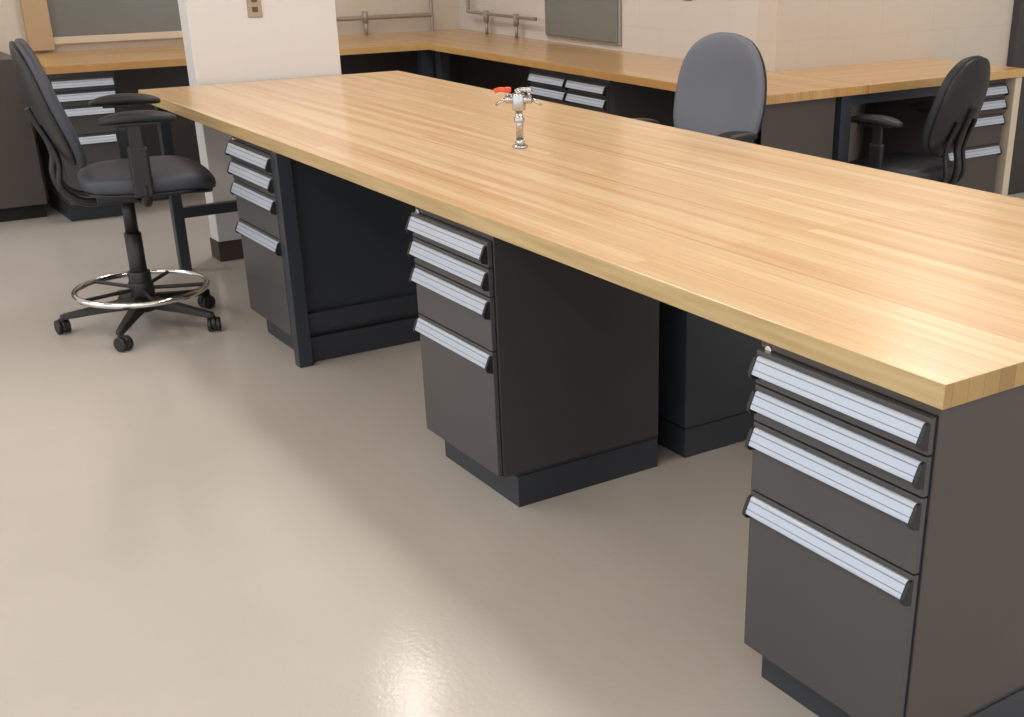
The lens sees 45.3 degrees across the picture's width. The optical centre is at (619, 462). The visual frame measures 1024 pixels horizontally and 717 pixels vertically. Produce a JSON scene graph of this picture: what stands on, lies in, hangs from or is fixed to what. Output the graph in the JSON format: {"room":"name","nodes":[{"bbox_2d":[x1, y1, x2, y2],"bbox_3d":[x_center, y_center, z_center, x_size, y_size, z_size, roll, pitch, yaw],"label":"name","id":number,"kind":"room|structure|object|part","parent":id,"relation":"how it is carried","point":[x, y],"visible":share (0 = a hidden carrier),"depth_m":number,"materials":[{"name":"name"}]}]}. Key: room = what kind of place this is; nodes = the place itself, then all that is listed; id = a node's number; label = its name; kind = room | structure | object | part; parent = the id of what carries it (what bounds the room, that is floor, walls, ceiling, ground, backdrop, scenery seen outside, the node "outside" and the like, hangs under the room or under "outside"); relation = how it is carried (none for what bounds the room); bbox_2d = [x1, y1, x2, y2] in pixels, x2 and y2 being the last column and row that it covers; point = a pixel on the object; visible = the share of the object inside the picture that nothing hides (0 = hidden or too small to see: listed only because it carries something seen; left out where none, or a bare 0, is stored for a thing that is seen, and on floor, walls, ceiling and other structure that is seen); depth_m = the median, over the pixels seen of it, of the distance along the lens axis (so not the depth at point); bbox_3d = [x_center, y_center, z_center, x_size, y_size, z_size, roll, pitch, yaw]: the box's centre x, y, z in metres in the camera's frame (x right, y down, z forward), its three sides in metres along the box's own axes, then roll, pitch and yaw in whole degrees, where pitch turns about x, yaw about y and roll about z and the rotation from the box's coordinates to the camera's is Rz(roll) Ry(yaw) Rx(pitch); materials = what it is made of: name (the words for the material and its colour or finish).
{"room":"laboratory","nodes":[
{"label":"laboratory","id":0,"kind":"room"},
{"bbox_2d":[0,0,459,197],"bbox_3d":[-4.142,-2.883,6.672,7.500,3.000,0.150,-16,29,-32],"label":"wall","id":1,"kind":"structure","parent":0,"point":[445,12],"depth_m":8.30,"materials":[{"name":"beige paint"}]},
{"bbox_2d":[19,0,182,50],"bbox_3d":[-2.980,-3.170,7.305,1.280,1.260,0.050,-16,29,-32],"label":"window","id":2,"kind":"structure","parent":1,"relation":"in","point":[35,14],"depth_m":7.38,"materials":[{"name":"beige wood"}]},
{"bbox_3d":[-2.989,-3.184,7.312,1.000,1.140,0.020,-16,29,-32],"label":"pane","id":3,"kind":"part","parent":2,"relation":"part of","materials":[{"name":"grey glass"}]},
{"bbox_3d":[-2.982,-2.642,7.546,1.000,0.040,0.035,-16,29,-32],"label":"frame bottom","id":4,"kind":"part","parent":2,"relation":"part of","materials":[{"name":"beige wood"}]},
{"bbox_2d":[178,0,340,241],"bbox_3d":[-1.751,-2.494,5.778,0.736,3.000,0.120,-16,29,-32],"label":"column","id":5,"kind":"structure","parent":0,"point":[292,38],"depth_m":5.93,"materials":[{"name":"white paint"}]},
{"bbox_2d":[210,237,243,261],"bbox_3d":[-1.746,-1.169,6.368,0.748,0.100,0.132,-16,29,-32],"label":"baseboard","id":6,"kind":"structure","parent":5,"relation":"attached to","point":[232,249],"depth_m":6.16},
{"bbox_2d":[246,0,262,17],"bbox_3d":[-1.749,-2.192,5.825,0.070,0.116,0.010,-16,29,-32],"label":"outlet plate","id":7,"kind":"object","parent":5,"relation":"attached to","point":[254,7],"visible":1,"depth_m":5.83,"materials":[{"name":"beige plastic"}]},
{"bbox_2d":[252,7,257,11],"bbox_3d":[-1.747,-2.171,5.832,0.028,0.024,0.004,-16,29,-32],"label":"socket","id":8,"kind":"object","parent":7,"relation":"attached to","point":[254,9],"depth_m":5.83,"materials":[{"name":"grey plastic"}]},
{"bbox_2d":[0,192,1023,716],"bbox_3d":[1.018,0.014,3.935,11.700,0.100,12.200,-16,29,-32],"label":"floor","id":9,"kind":"structure","parent":0,"point":[195,521],"depth_m":3.36,"materials":[{"name":"beige concrete"}]},
{"bbox_2d":[0,51,46,221],"bbox_3d":[-4.315,-1.673,6.563,2.070,0.880,0.575,-16,29,-32],"label":"cupboard","id":10,"kind":"object","parent":9,"relation":"on","point":[22,189],"visible":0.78,"depth_m":6.88,"materials":[{"name":"black"}]},
{"bbox_2d":[36,70,121,221],"bbox_3d":[-3.128,-1.870,7.074,0.352,0.815,0.626,-16,29,-32],"label":"base cabinet","id":11,"kind":"object","parent":9,"relation":"on","point":[74,91],"visible":0.42,"depth_m":6.82,"materials":[{"name":"black metal"}]},
{"bbox_3d":[-2.967,-2.091,6.723,0.340,0.066,0.018,-16,29,-32],"label":"drawer","id":12,"kind":"part","parent":11,"relation":"part of","materials":[{"name":"silver metal"}]},
{"bbox_3d":[-2.956,-2.090,6.706,0.322,0.035,0.020,-16,29,-32],"label":"drawer handle","id":13,"kind":"part","parent":11,"relation":"part of","materials":[{"name":"silver metal"}]},
{"bbox_3d":[-2.956,-2.026,6.735,0.322,0.035,0.020,-16,29,-32],"label":"drawer handle","id":14,"kind":"part","parent":11,"relation":"part of","materials":[{"name":"silver metal"}]},
{"bbox_3d":[-2.967,-2.023,6.753,0.340,0.076,0.018,-16,29,-32],"label":"drawer","id":15,"kind":"part","parent":11,"relation":"part of","materials":[{"name":"silver metal"}]},
{"bbox_3d":[-2.956,-1.953,6.767,0.322,0.035,0.020,-16,29,-32],"label":"drawer handle","id":16,"kind":"part","parent":11,"relation":"part of","materials":[{"name":"silver metal"}]},
{"bbox_3d":[-2.966,-1.915,6.801,0.340,0.151,0.018,-16,29,-32],"label":"drawer","id":17,"kind":"part","parent":11,"relation":"part of","materials":[{"name":"grey metal"}]},
{"bbox_3d":[-2.965,-1.672,6.909,0.340,0.374,0.018,-16,29,-32],"label":"drawer","id":18,"kind":"part","parent":11,"relation":"part of","materials":[{"name":"grey metal"}]},
{"bbox_3d":[-2.955,-1.812,6.830,0.322,0.035,0.020,-16,29,-32],"label":"drawer handle","id":19,"kind":"part","parent":11,"relation":"part of","materials":[{"name":"silver metal"}]},
{"bbox_2d":[9,38,221,351],"bbox_3d":[-2.013,-1.116,4.940,0.710,1.166,0.689,-11,26,-23],"label":"chair","id":20,"kind":"object","parent":9,"relation":"on","point":[137,176],"visible":1,"depth_m":4.85,"materials":[{"name":"black plastic"}]},
{"bbox_2d":[14,38,86,167],"bbox_3d":[-2.208,-1.390,4.719,0.182,0.485,0.462,-11,26,-23],"label":"backrest cushion","id":21,"kind":"object","parent":20,"relation":"on","point":[45,112],"depth_m":4.57,"materials":[{"name":"grey fabric"}]},
{"bbox_2d":[58,318,66,332],"bbox_3d":[-2.322,-0.574,5.074,0.016,0.062,0.062,-21,31,-38],"label":"caster","id":22,"kind":"object","parent":20,"relation":"attached to","point":[62,322],"depth_m":5.05,"materials":[{"name":"black plastic"}]},
{"bbox_3d":[-2.144,-1.168,4.768,0.208,0.317,0.058,-11,26,-23],"label":"frame","id":23,"kind":"part","parent":20,"relation":"part of","materials":[{"name":"black plastic"}]},
{"bbox_3d":[-2.203,-1.220,4.885,0.209,0.317,0.035,-7,25,-15],"label":"frame","id":24,"kind":"part","parent":20,"relation":"part of","materials":[{"name":"black plastic"}]},
{"bbox_3d":[-2.169,-0.649,5.086,0.305,0.072,0.055,-9,25,-18],"label":"arm","id":25,"kind":"part","parent":20,"relation":"part of","materials":[{"name":"black plastic"}]},
{"bbox_3d":[-2.079,-1.417,5.106,0.052,0.163,0.022,-11,26,-23],"label":"arm post","id":26,"kind":"part","parent":20,"relation":"part of","materials":[{"name":"black plastic"}]},
{"bbox_2d":[117,334,130,348],"bbox_3d":[-1.982,-0.482,4.864,0.061,0.061,0.016,11,26,23],"label":"caster","id":27,"kind":"object","parent":20,"relation":"attached to","point":[123,341],"depth_m":4.84,"materials":[{"name":"black plastic"}]},
{"bbox_3d":[-2.114,-0.729,5.264,0.055,0.072,0.305,-18,30,-34],"label":"arm","id":28,"kind":"part","parent":20,"relation":"part of","materials":[{"name":"black plastic"}]},
{"bbox_3d":[-2.068,-1.492,5.078,0.170,0.012,0.060,-11,26,-23],"label":"arm plate","id":29,"kind":"part","parent":20,"relation":"part of","materials":[{"name":"black plastic"}]},
{"bbox_3d":[-2.009,-1.018,4.987,0.052,0.170,0.052,-11,26,-23],"label":"cylinder rod","id":30,"kind":"part","parent":20,"relation":"part of","materials":[{"name":"black plastic"}]},
{"bbox_3d":[-2.001,-0.604,4.983,0.055,0.072,0.305,-1,24,-2],"label":"arm","id":31,"kind":"part","parent":20,"relation":"part of","materials":[{"name":"black plastic"}]},
{"bbox_3d":[-1.846,-1.215,4.651,0.052,0.163,0.022,-11,26,-23],"label":"arm post","id":32,"kind":"part","parent":20,"relation":"part of","materials":[{"name":"black plastic"}]},
{"bbox_3d":[-1.834,-1.290,4.623,0.170,0.012,0.060,-11,26,-23],"label":"arm plate","id":33,"kind":"part","parent":20,"relation":"part of","materials":[{"name":"black plastic"}]},
{"bbox_2d":[77,155,215,194],"bbox_3d":[-1.928,-1.166,4.963,0.520,0.097,0.501,-11,26,-23],"label":"seat cushion","id":34,"kind":"object","parent":20,"relation":"on","point":[171,174],"depth_m":4.82,"materials":[{"name":"grey fabric"}]},
{"bbox_3d":[-1.841,-0.655,5.097,0.305,0.072,0.055,6,25,15],"label":"arm","id":35,"kind":"part","parent":20,"relation":"part of","materials":[{"name":"black plastic"}]},
{"bbox_3d":[-1.911,-0.733,5.271,0.055,0.072,0.305,15,28,31],"label":"arm","id":36,"kind":"part","parent":20,"relation":"part of","materials":[{"name":"black plastic"}]},
{"bbox_2d":[199,294,211,306],"bbox_3d":[-1.834,-0.722,5.402,0.016,0.062,0.062,16,29,33],"label":"caster","id":37,"kind":"object","parent":20,"relation":"attached to","point":[205,300],"depth_m":5.38,"materials":[{"name":"black plastic"}]},
{"bbox_2d":[211,316,216,329],"bbox_3d":[-1.698,-0.586,5.097,0.016,0.062,0.062,-6,25,-13],"label":"caster","id":38,"kind":"object","parent":20,"relation":"attached to","point":[213,318],"depth_m":5.07,"materials":[{"name":"black plastic"}]},
{"bbox_2d":[224,136,419,349],"bbox_3d":[-1.168,-0.891,4.867,0.588,0.810,0.462,-16,29,-32],"label":"base cabinet","id":39,"kind":"object","parent":9,"relation":"on","point":[250,166],"visible":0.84,"depth_m":4.70,"materials":[{"name":"black metal"}]},
{"bbox_3d":[-1.400,-1.154,4.572,0.020,0.035,0.432,-16,29,-32],"label":"drawer handle","id":40,"kind":"part","parent":39,"relation":"part of","materials":[{"name":"silver metal"}]},
{"bbox_3d":[-1.400,-1.087,4.602,0.020,0.035,0.432,-16,29,-32],"label":"drawer handle","id":41,"kind":"part","parent":39,"relation":"part of","materials":[{"name":"silver metal"}]},
{"bbox_3d":[-1.385,-1.152,4.585,0.018,0.069,0.450,-16,29,-32],"label":"drawer","id":42,"kind":"part","parent":39,"relation":"part of","materials":[{"name":"grey metal"}]},
{"bbox_3d":[-1.400,-1.014,4.634,0.020,0.035,0.432,-16,29,-32],"label":"drawer handle","id":43,"kind":"part","parent":39,"relation":"part of","materials":[{"name":"silver metal"}]},
{"bbox_3d":[-1.385,-1.082,4.616,0.018,0.076,0.450,-16,29,-32],"label":"drawer","id":44,"kind":"part","parent":39,"relation":"part of","materials":[{"name":"grey metal"}]},
{"bbox_3d":[-1.399,-0.874,4.697,0.020,0.035,0.432,-16,29,-32],"label":"drawer handle","id":45,"kind":"part","parent":39,"relation":"part of","materials":[{"name":"silver metal"}]},
{"bbox_3d":[-1.384,-0.975,4.664,0.018,0.150,0.450,-16,29,-32],"label":"drawer","id":46,"kind":"part","parent":39,"relation":"part of","materials":[{"name":"grey metal"}]},
{"bbox_3d":[-1.383,-0.733,4.771,0.018,0.372,0.450,-16,29,-32],"label":"drawer","id":47,"kind":"part","parent":39,"relation":"part of","materials":[{"name":"grey metal"}]},
{"bbox_2d":[35,29,1023,163],"bbox_3d":[-0.739,-1.841,6.936,4.110,0.857,4.059,-16,29,-32],"label":"workbench","id":48,"kind":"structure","parent":9,"relation":"on","point":[808,111],"depth_m":6.81,"materials":[{"name":"brown wood"}]},
{"bbox_3d":[-2.154,-2.417,8.292,2.430,0.816,0.018,-16,29,-32],"label":"panel","id":49,"kind":"part","parent":48,"relation":"part of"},
{"bbox_3d":[-1.258,-2.294,8.008,0.080,0.816,0.060,-16,29,-32],"label":"leg corner","id":50,"kind":"part","parent":48,"relation":"part of","materials":[{"name":"black metal"}]},
{"bbox_2d":[336,0,536,37],"bbox_3d":[-1.431,-3.506,7.977,1.821,1.343,0.774,1,24,2],"label":"pipe","id":51,"kind":"object","parent":48,"relation":"on","point":[365,17],"visible":0.73,"depth_m":8.30,"materials":[{"name":"silver metal"}]},
{"bbox_3d":[-1.140,-2.276,7.966,0.060,0.816,0.070,-16,29,-32],"label":"leg corner","id":52,"kind":"part","parent":48,"relation":"part of","materials":[{"name":"black metal"}]},
{"bbox_3d":[-0.578,-2.376,8.186,0.018,0.816,1.980,-16,29,-32],"label":"panel","id":53,"kind":"part","parent":48,"relation":"part of","materials":[{"name":"black metal"}]},
{"bbox_3d":[0.450,-1.325,5.819,0.020,0.816,0.620,-16,29,-32],"label":"panel","id":54,"kind":"part","parent":48,"relation":"part of","materials":[{"name":"grey metal"}]},
{"bbox_3d":[0.806,-1.279,5.713,0.470,0.816,0.020,-16,29,-32],"label":"panel","id":55,"kind":"part","parent":48,"relation":"part of","materials":[{"name":"grey metal"}]},
{"bbox_3d":[1.052,-1.350,5.870,0.070,0.816,0.040,-16,29,-32],"label":"leg","id":56,"kind":"part","parent":48,"relation":"part of","materials":[{"name":"black metal"}]},
{"bbox_2d":[405,207,658,506],"bbox_3d":[-0.255,-0.365,3.680,0.588,0.810,0.462,-16,29,-32],"label":"base cabinet","id":57,"kind":"object","parent":9,"relation":"on","point":[541,373],"visible":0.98,"depth_m":3.51,"materials":[{"name":"black metal"}]},
{"bbox_3d":[-0.488,-0.628,3.385,0.020,0.035,0.432,-16,29,-32],"label":"drawer handle","id":58,"kind":"part","parent":57,"relation":"part of","materials":[{"name":"silver metal"}]},
{"bbox_3d":[-0.487,-0.561,3.415,0.020,0.035,0.432,-16,29,-32],"label":"drawer handle","id":59,"kind":"part","parent":57,"relation":"part of","materials":[{"name":"silver metal"}]},
{"bbox_3d":[-0.487,-0.489,3.447,0.020,0.035,0.432,-16,29,-32],"label":"drawer handle","id":60,"kind":"part","parent":57,"relation":"part of","materials":[{"name":"silver metal"}]},
{"bbox_3d":[-0.472,-0.626,3.398,0.018,0.069,0.450,-16,29,-32],"label":"drawer","id":61,"kind":"part","parent":57,"relation":"part of","materials":[{"name":"grey metal"}]},
{"bbox_3d":[-0.486,-0.348,3.510,0.020,0.035,0.432,-16,29,-32],"label":"drawer handle","id":62,"kind":"part","parent":57,"relation":"part of","materials":[{"name":"silver metal"}]},
{"bbox_3d":[-0.472,-0.556,3.429,0.018,0.076,0.450,-16,29,-32],"label":"drawer","id":63,"kind":"part","parent":57,"relation":"part of","materials":[{"name":"grey metal"}]},
{"bbox_3d":[-0.471,-0.450,3.477,0.018,0.150,0.450,-16,29,-32],"label":"drawer","id":64,"kind":"part","parent":57,"relation":"part of","materials":[{"name":"grey metal"}]},
{"bbox_3d":[-0.471,-0.207,3.584,0.018,0.372,0.450,-16,29,-32],"label":"drawer","id":65,"kind":"part","parent":57,"relation":"part of","materials":[{"name":"grey metal"}]},
{"bbox_2d":[138,71,1023,409],"bbox_3d":[-0.307,-0.694,4.360,1.328,0.857,4.830,-16,29,-32],"label":"workbench","id":66,"kind":"object","parent":9,"relation":"on","point":[912,287],"visible":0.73,"depth_m":3.50,"materials":[{"name":"brown wood"}]},
{"bbox_3d":[-2.134,-1.314,5.822,0.050,0.811,0.050,-16,29,-32],"label":"leg","id":67,"kind":"part","parent":66,"relation":"part of","materials":[{"name":"black metal"}]},
{"bbox_3d":[-1.655,-1.342,6.178,1.120,0.050,0.040,-16,29,-32],"label":"leg rail","id":68,"kind":"part","parent":66,"relation":"part of","materials":[{"name":"black metal"}]},
{"bbox_3d":[-1.221,-0.748,4.546,0.055,0.811,0.050,-16,29,-32],"label":"leg post","id":69,"kind":"part","parent":66,"relation":"part of","materials":[{"name":"black metal"}]},
{"bbox_3d":[-0.712,-0.999,4.858,1.223,0.611,0.005,-16,29,-32],"label":"leg panel","id":70,"kind":"part","parent":66,"relation":"part of","materials":[{"name":"black metal"}]},
{"bbox_3d":[-0.704,-0.684,4.987,1.223,0.070,0.028,-16,29,-32],"label":"leg rail","id":71,"kind":"part","parent":66,"relation":"part of","materials":[{"name":"black metal"}]},
{"bbox_3d":[-0.707,-0.581,5.039,1.223,0.100,0.014,-16,29,-32],"label":"leg rail","id":72,"kind":"part","parent":66,"relation":"part of","materials":[{"name":"black metal"}]},
{"bbox_2d":[493,87,541,148],"bbox_3d":[-0.344,-1.170,4.130,0.164,0.200,0.054,4,24,9],"label":"tap","id":73,"kind":"object","parent":66,"relation":"on","point":[518,99],"visible":1,"depth_m":4.10,"materials":[{"name":"grey metal"}]},
{"bbox_3d":[-0.401,-1.254,4.099,0.050,0.021,0.018,6,25,13],"label":"lever","id":74,"kind":"part","parent":73,"relation":"part of","materials":[{"name":"orange"}]},
{"bbox_3d":[-0.342,-1.149,4.138,0.025,0.115,0.025,-16,29,-32],"label":"stem","id":75,"kind":"part","parent":73,"relation":"part of","materials":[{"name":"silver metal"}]},
{"bbox_3d":[-0.330,-1.252,4.096,0.050,0.021,0.018,6,25,13],"label":"lever","id":76,"kind":"part","parent":73,"relation":"part of","materials":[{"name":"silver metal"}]},
{"bbox_2d":[527,67,673,126],"bbox_3d":[-0.051,-1.816,6.927,0.626,0.815,0.782,-16,29,-32],"label":"base cabinet","id":77,"kind":"object","parent":9,"relation":"on","point":[626,100],"visible":0.31,"depth_m":6.53,"materials":[{"name":"black metal"}]},
{"bbox_3d":[-0.411,-2.129,6.773,0.020,0.035,0.362,-16,29,-32],"label":"drawer handle","id":78,"kind":"part","parent":77,"relation":"part of","materials":[{"name":"silver metal"}]},
{"bbox_3d":[-0.411,-2.066,6.801,0.020,0.035,0.362,-16,29,-32],"label":"drawer handle","id":79,"kind":"part","parent":77,"relation":"part of","materials":[{"name":"silver metal"}]},
{"bbox_3d":[-0.396,-2.129,6.785,0.018,0.066,0.380,-16,29,-32],"label":"drawer","id":80,"kind":"part","parent":77,"relation":"part of","materials":[{"name":"silver metal"}]},
{"bbox_3d":[-0.395,-2.060,6.815,0.018,0.076,0.380,-16,29,-32],"label":"drawer","id":81,"kind":"part","parent":77,"relation":"part of","materials":[{"name":"silver metal"}]},
{"bbox_3d":[-0.187,-2.000,6.481,0.020,0.035,0.362,-16,29,-32],"label":"drawer handle","id":82,"kind":"part","parent":77,"relation":"part of","materials":[{"name":"silver metal"}]},
{"bbox_3d":[-0.186,-1.936,6.510,0.020,0.035,0.362,-16,29,-32],"label":"drawer handle","id":83,"kind":"part","parent":77,"relation":"part of","materials":[{"name":"silver metal"}]},
{"bbox_3d":[-0.171,-1.931,6.524,0.018,0.076,0.380,-16,29,-32],"label":"drawer","id":84,"kind":"part","parent":77,"relation":"part of","materials":[{"name":"silver metal"}]},
{"bbox_3d":[-0.171,-2.000,6.493,0.018,0.066,0.380,-16,29,-32],"label":"drawer","id":85,"kind":"part","parent":77,"relation":"part of","materials":[{"name":"silver metal"}]},
{"bbox_2d":[631,32,766,142],"bbox_3d":[0.275,-1.263,5.303,0.671,1.123,0.689,21,31,39],"label":"office chair","id":86,"kind":"object","parent":9,"relation":"on","point":[721,89],"visible":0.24,"depth_m":5.31,"materials":[{"name":"grey fabric"}]},
{"bbox_2d":[673,32,764,141],"bbox_3d":[0.448,-1.610,5.344,0.483,0.524,0.140,21,31,39],"label":"backrest cushion","id":87,"kind":"object","parent":86,"relation":"on","point":[720,88],"depth_m":5.31,"materials":[{"name":"grey fabric"}]},
{"bbox_2d":[657,301,761,457],"bbox_3d":[0.352,-0.541,4.069,0.686,0.810,0.462,-16,29,-32],"label":"base cabinet","id":88,"kind":"object","parent":9,"relation":"on","point":[705,387],"visible":0.09,"depth_m":3.85,"materials":[{"name":"black metal"}]},
{"bbox_2d":[742,341,1023,716],"bbox_3d":[0.624,0.141,2.537,0.588,0.810,0.462,-16,29,-32],"label":"base cabinet","id":89,"kind":"object","parent":9,"relation":"on","point":[885,565],"visible":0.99,"depth_m":2.32,"materials":[{"name":"black metal"}]},
{"bbox_3d":[0.392,0.158,2.367,0.020,0.035,0.432,-16,29,-32],"label":"drawer handle","id":90,"kind":"part","parent":89,"relation":"part of","materials":[{"name":"silver metal"}]},
{"bbox_3d":[0.408,0.299,2.442,0.018,0.372,0.450,-16,29,-32],"label":"drawer","id":91,"kind":"part","parent":89,"relation":"part of","materials":[{"name":"grey metal"}]},
{"bbox_3d":[0.392,0.017,2.304,0.020,0.035,0.432,-16,29,-32],"label":"drawer handle","id":92,"kind":"part","parent":89,"relation":"part of","materials":[{"name":"silver metal"}]},
{"bbox_3d":[0.392,-0.055,2.272,0.020,0.035,0.432,-16,29,-32],"label":"drawer handle","id":93,"kind":"part","parent":89,"relation":"part of","materials":[{"name":"silver metal"}]},
{"bbox_3d":[0.391,-0.122,2.242,0.020,0.035,0.432,-16,29,-32],"label":"drawer handle","id":94,"kind":"part","parent":89,"relation":"part of","materials":[{"name":"silver metal"}]},
{"bbox_3d":[0.407,0.056,2.334,0.018,0.150,0.450,-16,29,-32],"label":"drawer","id":95,"kind":"part","parent":89,"relation":"part of","materials":[{"name":"grey metal"}]},
{"bbox_3d":[0.407,-0.050,2.286,0.018,0.076,0.450,-16,29,-32],"label":"drawer","id":96,"kind":"part","parent":89,"relation":"part of","materials":[{"name":"grey metal"}]},
{"bbox_3d":[0.407,-0.120,2.255,0.018,0.069,0.450,-16,29,-32],"label":"drawer","id":97,"kind":"part","parent":89,"relation":"part of","materials":[{"name":"grey metal"}]},
{"bbox_2d":[848,55,990,184],"bbox_3d":[1.387,-1.493,5.968,0.712,0.993,0.666,21,31,39],"label":"office chair","id":98,"kind":"object","parent":9,"relation":"on","point":[951,120],"visible":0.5,"depth_m":5.69,"materials":[{"name":"black plastic"}]},
{"bbox_3d":[1.201,-1.586,5.716,0.170,0.012,0.060,21,31,39],"label":"arm plate","id":99,"kind":"part","parent":98,"relation":"part of","materials":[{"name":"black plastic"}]},
{"bbox_3d":[1.210,-1.512,5.740,0.052,0.158,0.022,21,31,39],"label":"arm post","id":100,"kind":"part","parent":98,"relation":"part of","materials":[{"name":"black plastic"}]},
{"bbox_2d":[848,152,953,180],"bbox_3d":[1.370,-1.451,6.016,0.520,0.097,0.501,21,31,39],"label":"seat cushion","id":101,"kind":"object","parent":98,"relation":"on","point":[905,163],"depth_m":5.89,"materials":[{"name":"black fabric"}]},
{"bbox_3d":[1.487,-1.454,5.789,0.034,0.347,0.258,-19,30,-36],"label":"frame","id":102,"kind":"part","parent":98,"relation":"part of","materials":[{"name":"black plastic"}]},
{"bbox_2d":[920,55,982,156],"bbox_3d":[1.579,-1.667,5.706,0.174,0.466,0.422,21,31,39],"label":"backrest cushion","id":103,"kind":"object","parent":98,"relation":"on","point":[951,120],"depth_m":5.60,"materials":[{"name":"black fabric"}]},
{"bbox_3d":[1.584,-1.497,5.884,0.258,0.347,0.034,16,29,32],"label":"frame","id":104,"kind":"part","parent":98,"relation":"part of","materials":[{"name":"black plastic"}]},
{"bbox_2d":[861,79,1008,192],"bbox_3d":[1.678,-1.669,6.581,0.432,0.815,0.606,-16,29,-32],"label":"base cabinet","id":105,"kind":"object","parent":9,"relation":"on","point":[983,149],"visible":0.34,"depth_m":6.39,"materials":[{"name":"black metal"}]},
{"bbox_3d":[1.835,-1.474,6.424,0.420,0.374,0.018,-16,29,-32],"label":"drawer","id":106,"kind":"part","parent":105,"relation":"part of","materials":[{"name":"grey metal"}]},
{"bbox_3d":[1.845,-1.613,6.345,0.402,0.035,0.020,-16,29,-32],"label":"drawer handle","id":107,"kind":"part","parent":105,"relation":"part of","materials":[{"name":"silver metal"}]},
{"bbox_3d":[1.834,-1.717,6.315,0.420,0.151,0.018,-16,29,-32],"label":"drawer","id":108,"kind":"part","parent":105,"relation":"part of","materials":[{"name":"grey metal"}]},
{"bbox_3d":[1.844,-1.755,6.282,0.402,0.035,0.020,-16,29,-32],"label":"drawer handle","id":109,"kind":"part","parent":105,"relation":"part of","materials":[{"name":"silver metal"}]},
{"bbox_3d":[1.833,-1.825,6.267,0.420,0.076,0.018,-16,29,-32],"label":"drawer","id":110,"kind":"part","parent":105,"relation":"part of","materials":[{"name":"grey metal"}]},
{"bbox_3d":[1.844,-1.828,6.249,0.402,0.035,0.020,-16,29,-32],"label":"drawer handle","id":111,"kind":"part","parent":105,"relation":"part of","materials":[{"name":"silver metal"}]},
{"bbox_3d":[1.833,-1.893,6.237,0.420,0.066,0.018,-16,29,-32],"label":"drawer","id":112,"kind":"part","parent":105,"relation":"part of","materials":[{"name":"silver metal"}]},
{"bbox_3d":[1.844,-1.892,6.221,0.402,0.035,0.020,-16,29,-32],"label":"drawer handle","id":113,"kind":"part","parent":105,"relation":"part of","materials":[{"name":"silver metal"}]},
{"bbox_2d":[994,77,1021,195],"bbox_3d":[1.906,-1.728,6.713,0.050,0.815,0.590,-16,29,-32],"label":"end panel","id":114,"kind":"object","parent":9,"relation":"on","point":[1008,130],"visible":0.25,"depth_m":6.45,"materials":[{"name":"beige"}]},
{"bbox_2d":[458,0,757,58],"bbox_3d":[-0.163,-3.193,7.334,0.150,3.000,3.230,-16,29,-32],"label":"wall","id":115,"kind":"structure","parent":0,"point":[665,28],"depth_m":6.96,"materials":[{"name":"beige paint"}]},
{"bbox_2d":[545,0,617,42],"bbox_3d":[-0.239,-3.046,7.348,0.030,0.920,0.800,-16,29,-32],"label":"panel","id":116,"kind":"object","parent":115,"relation":"attached to","point":[597,20],"visible":1,"depth_m":7.45,"materials":[{"name":"grey"}]},
{"bbox_2d":[546,0,621,45],"bbox_3d":[-0.235,-3.047,7.350,0.020,0.950,0.830,-16,29,-32],"label":"rim","id":117,"kind":"object","parent":115,"relation":"attached to","point":[619,43],"depth_m":7.23,"materials":[{"name":"grey metal"}]},
{"bbox_2d":[757,0,1013,161],"bbox_3d":[2.445,-3.107,7.119,4.150,3.000,0.150,-16,29,-32],"label":"wall","id":118,"kind":"structure","parent":0,"point":[791,34],"depth_m":6.57,"materials":[{"name":"beige paint"}]},
{"bbox_2d":[1006,0,1023,194],"bbox_3d":[2.660,-2.708,7.325,0.870,2.100,0.050,-16,29,-32],"label":"leaf","id":119,"kind":"object","parent":118,"relation":"attached to","point":[1015,58],"visible":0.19,"depth_m":7.33,"materials":[{"name":"grey"}]}
]}

